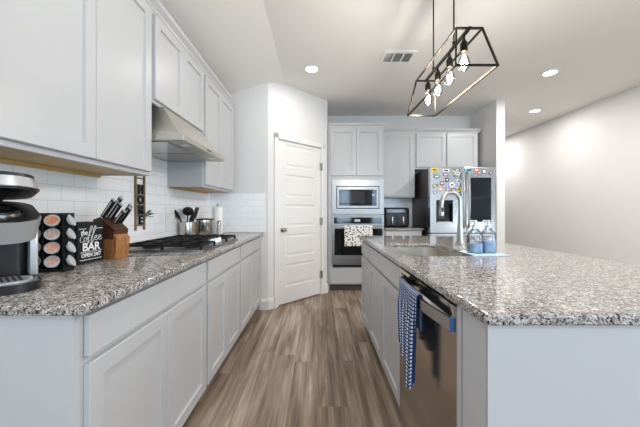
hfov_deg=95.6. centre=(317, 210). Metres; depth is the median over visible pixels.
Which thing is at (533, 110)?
recessed light
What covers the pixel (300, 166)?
door
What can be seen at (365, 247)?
base cabinet
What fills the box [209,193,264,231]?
backsplash
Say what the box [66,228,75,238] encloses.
pod
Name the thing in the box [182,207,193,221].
ladle
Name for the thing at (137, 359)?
base cabinet
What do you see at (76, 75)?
upper cabinet
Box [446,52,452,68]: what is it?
socket
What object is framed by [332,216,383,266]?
wall oven
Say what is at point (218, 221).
pepper grinder
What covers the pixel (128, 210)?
kitchen knife
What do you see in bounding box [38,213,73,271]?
rack
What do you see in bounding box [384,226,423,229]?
countertop
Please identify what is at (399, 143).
upper cabinet
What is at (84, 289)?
countertop
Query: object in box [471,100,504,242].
wall
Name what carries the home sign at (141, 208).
attached to the wall
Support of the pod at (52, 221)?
in the rack
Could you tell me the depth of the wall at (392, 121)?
4.81 m
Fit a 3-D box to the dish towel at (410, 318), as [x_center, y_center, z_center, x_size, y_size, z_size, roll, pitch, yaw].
[0.383,0.522,1.258,0.054,0.396,0.286,0,0,2]
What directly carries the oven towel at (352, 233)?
hanging from the wall oven
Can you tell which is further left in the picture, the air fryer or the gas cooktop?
the gas cooktop
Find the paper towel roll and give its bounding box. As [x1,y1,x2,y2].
[212,207,222,233]
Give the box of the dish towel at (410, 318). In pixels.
[398,278,422,389]
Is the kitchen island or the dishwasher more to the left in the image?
the dishwasher
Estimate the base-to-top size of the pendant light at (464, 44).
0.823 m
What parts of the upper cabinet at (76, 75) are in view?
door, hanging rail, panel, door, crown molding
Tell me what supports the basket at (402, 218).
on the air fryer
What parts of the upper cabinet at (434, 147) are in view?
door, crown molding, door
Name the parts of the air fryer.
control panel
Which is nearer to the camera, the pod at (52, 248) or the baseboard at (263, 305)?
the pod at (52, 248)
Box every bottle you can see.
[467,220,482,252]
[480,220,496,252]
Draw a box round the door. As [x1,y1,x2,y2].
[279,140,322,304]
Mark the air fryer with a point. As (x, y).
(393, 217)
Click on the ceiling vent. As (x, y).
(388, 57)
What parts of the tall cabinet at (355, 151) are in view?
door, drawer, crown molding, door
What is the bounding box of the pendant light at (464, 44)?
[407,0,498,116]
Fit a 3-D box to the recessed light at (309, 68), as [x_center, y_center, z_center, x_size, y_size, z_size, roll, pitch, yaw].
[-0.070,-1.565,3.210,0.176,0.008,0.176,0,0,0]
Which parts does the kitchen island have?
corner trim, panel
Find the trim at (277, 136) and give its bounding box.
[274,133,324,307]
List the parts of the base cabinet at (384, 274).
door, drawer, door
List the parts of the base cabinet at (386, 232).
drawer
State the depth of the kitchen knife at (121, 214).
1.54 m
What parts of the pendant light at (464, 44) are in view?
bulb, bulb, rod, bulb, bulb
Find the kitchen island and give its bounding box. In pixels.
[462,309,639,426]
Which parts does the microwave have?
door glass, door frame, control panel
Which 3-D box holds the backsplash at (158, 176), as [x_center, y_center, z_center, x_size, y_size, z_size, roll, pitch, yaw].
[-1.281,-0.316,2.080,0.008,0.228,0.760,0,0,0]
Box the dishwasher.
[399,268,461,426]
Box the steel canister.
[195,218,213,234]
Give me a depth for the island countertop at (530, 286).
1.05 m
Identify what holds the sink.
in the island countertop at (530, 286)
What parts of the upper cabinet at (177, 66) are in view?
door, crown molding, door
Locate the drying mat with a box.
[459,251,509,255]
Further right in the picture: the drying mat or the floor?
the drying mat
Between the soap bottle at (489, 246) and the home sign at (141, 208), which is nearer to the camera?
the soap bottle at (489, 246)
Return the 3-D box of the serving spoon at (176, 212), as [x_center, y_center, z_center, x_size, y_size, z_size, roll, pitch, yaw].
[-1.230,0.117,2.612,0.127,0.255,0.077,0,0,0]
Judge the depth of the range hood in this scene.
1.90 m
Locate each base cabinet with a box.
[0,261,205,426]
[204,246,239,384]
[238,237,260,332]
[362,241,370,332]
[369,247,401,407]
[384,230,421,235]
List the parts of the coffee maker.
lid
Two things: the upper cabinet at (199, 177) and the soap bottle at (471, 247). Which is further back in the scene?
the upper cabinet at (199, 177)
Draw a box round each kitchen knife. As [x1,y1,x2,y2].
[100,198,115,218]
[106,196,122,216]
[107,202,122,221]
[112,209,125,226]
[118,206,131,225]
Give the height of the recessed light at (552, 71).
0.008 m
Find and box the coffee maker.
[0,171,41,296]
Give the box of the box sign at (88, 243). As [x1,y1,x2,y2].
[74,221,102,264]
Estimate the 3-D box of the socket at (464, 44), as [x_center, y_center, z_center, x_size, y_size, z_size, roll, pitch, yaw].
[0.822,-0.940,1.634,0.040,0.090,0.040,0,0,0]
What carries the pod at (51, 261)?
in the rack
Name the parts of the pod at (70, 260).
lid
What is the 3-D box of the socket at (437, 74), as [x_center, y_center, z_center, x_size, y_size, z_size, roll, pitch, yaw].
[0.822,-0.940,1.990,0.040,0.090,0.040,0,0,0]
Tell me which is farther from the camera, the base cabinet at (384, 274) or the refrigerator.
the refrigerator
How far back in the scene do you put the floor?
2.07 m
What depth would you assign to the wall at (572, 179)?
4.45 m
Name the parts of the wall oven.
door glass, control panel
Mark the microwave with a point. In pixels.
(348, 196)
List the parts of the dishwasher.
handle, trim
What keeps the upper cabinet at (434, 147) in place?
attached to the wall at (392, 121)
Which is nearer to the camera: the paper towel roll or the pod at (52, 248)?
the pod at (52, 248)
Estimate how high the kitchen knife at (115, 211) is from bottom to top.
0.181 m
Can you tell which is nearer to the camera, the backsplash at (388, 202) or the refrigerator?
the refrigerator
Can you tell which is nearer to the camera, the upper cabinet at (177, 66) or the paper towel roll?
the upper cabinet at (177, 66)
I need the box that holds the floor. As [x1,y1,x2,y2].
[182,290,403,426]
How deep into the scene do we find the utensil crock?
2.59 m
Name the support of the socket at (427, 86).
attached to the pendant light at (464, 44)
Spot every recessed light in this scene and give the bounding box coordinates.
[304,65,319,72]
[528,109,541,112]
[540,69,559,75]
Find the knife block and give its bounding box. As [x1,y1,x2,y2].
[93,217,129,258]
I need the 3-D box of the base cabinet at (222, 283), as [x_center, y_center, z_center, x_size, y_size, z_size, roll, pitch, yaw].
[-0.961,0.729,2.109,0.598,0.883,0.742,0,0,0]
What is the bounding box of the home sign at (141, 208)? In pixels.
[134,176,154,230]
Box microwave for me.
[332,180,383,213]
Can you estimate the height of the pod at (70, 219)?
0.047 m
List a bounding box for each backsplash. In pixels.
[0,163,208,247]
[103,157,166,186]
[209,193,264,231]
[384,198,411,225]
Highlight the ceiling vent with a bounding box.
[379,51,417,63]
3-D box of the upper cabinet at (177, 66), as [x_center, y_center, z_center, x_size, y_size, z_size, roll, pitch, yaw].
[-1.115,-0.939,2.076,0.341,0.622,0.762,0,0,0]
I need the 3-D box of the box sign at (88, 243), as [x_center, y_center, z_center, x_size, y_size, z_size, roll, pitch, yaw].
[-1.163,0.156,1.435,0.093,0.199,0.153,0,0,3]
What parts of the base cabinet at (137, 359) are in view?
door, drawer, door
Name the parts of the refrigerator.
door, freezer drawer, handle, handle, door, glass panel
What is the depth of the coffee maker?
0.96 m
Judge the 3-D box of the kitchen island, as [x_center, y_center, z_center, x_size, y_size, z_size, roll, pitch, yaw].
[0.774,0.728,1.813,0.692,0.884,2.183,0,0,0]
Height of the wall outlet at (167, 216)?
0.116 m
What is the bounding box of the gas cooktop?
[129,234,237,251]
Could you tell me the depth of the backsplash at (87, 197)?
1.77 m
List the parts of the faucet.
spout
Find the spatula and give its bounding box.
[193,207,198,221]
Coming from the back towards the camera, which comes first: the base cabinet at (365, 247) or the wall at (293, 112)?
the wall at (293, 112)
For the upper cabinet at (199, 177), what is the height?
1.060 m
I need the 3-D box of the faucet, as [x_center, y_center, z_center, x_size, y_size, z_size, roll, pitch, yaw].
[1.005,0.053,2.150,0.217,0.405,0.072,0,0,0]
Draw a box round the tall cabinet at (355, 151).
[327,123,386,290]
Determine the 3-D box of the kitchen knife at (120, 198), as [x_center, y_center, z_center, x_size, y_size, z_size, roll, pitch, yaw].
[-1.142,0.023,1.589,0.171,0.200,0.015,0,0,12]
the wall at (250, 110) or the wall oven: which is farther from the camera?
the wall oven
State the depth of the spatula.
2.70 m
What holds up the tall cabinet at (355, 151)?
on the floor
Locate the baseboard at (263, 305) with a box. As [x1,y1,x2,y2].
[259,297,273,309]
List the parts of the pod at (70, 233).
lid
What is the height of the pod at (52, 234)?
0.056 m
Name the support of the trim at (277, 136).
attached to the wall at (293, 112)
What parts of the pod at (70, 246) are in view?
lid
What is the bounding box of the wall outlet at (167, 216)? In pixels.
[165,214,169,227]
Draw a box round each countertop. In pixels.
[0,232,263,315]
[359,236,639,325]
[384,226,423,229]
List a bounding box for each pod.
[44,215,59,227]
[44,228,59,240]
[44,242,59,254]
[44,256,59,267]
[66,215,75,225]
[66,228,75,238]
[66,241,75,251]
[66,255,75,265]
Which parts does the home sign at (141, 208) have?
ladder frame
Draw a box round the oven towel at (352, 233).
[344,225,372,245]
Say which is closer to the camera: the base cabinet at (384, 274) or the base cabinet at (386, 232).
the base cabinet at (384, 274)
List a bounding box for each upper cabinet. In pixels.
[0,0,154,177]
[150,0,205,132]
[167,63,235,193]
[384,128,414,197]
[415,128,480,171]
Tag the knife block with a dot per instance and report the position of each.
(116, 239)
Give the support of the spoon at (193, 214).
in the utensil crock
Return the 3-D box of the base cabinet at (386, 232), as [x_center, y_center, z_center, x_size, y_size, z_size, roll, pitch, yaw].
[1.230,0.729,4.494,0.545,0.883,0.628,0,0,0]
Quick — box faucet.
[439,190,467,245]
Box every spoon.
[175,210,181,221]
[189,212,195,221]
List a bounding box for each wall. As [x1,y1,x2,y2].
[230,82,267,309]
[268,82,326,298]
[327,116,470,173]
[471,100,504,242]
[505,85,639,265]
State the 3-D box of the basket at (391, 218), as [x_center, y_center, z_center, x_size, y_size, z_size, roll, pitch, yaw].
[1.105,0.141,4.313,0.148,0.170,0.056,0,0,0]
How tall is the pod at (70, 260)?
0.047 m
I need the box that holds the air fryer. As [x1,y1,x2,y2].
[384,208,408,226]
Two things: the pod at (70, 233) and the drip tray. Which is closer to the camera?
the drip tray
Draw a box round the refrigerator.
[412,167,495,240]
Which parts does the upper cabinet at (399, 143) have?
crown molding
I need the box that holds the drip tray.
[0,275,32,285]
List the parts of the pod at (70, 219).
lid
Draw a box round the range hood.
[152,107,224,161]
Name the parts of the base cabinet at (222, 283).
door, drawer, door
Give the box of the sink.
[395,247,459,255]
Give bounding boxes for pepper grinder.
[217,220,220,234]
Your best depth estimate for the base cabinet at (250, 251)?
2.85 m
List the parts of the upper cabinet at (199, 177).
hanging rail, panel, door, crown molding, door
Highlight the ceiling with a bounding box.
[159,0,639,136]
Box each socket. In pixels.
[425,78,430,91]
[435,67,440,80]
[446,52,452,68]
[460,35,467,52]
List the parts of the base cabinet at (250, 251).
door, drawer, door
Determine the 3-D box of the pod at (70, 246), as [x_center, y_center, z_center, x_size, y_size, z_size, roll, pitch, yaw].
[-1.049,0.155,1.232,0.029,0.047,0.051,0,0,-19]
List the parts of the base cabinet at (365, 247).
drawer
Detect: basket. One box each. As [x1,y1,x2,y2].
[387,214,396,225]
[398,214,407,225]
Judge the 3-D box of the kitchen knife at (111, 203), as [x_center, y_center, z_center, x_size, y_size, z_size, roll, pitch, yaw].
[-1.144,0.031,1.541,0.162,0.188,0.015,0,0,12]
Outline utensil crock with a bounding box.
[179,222,195,234]

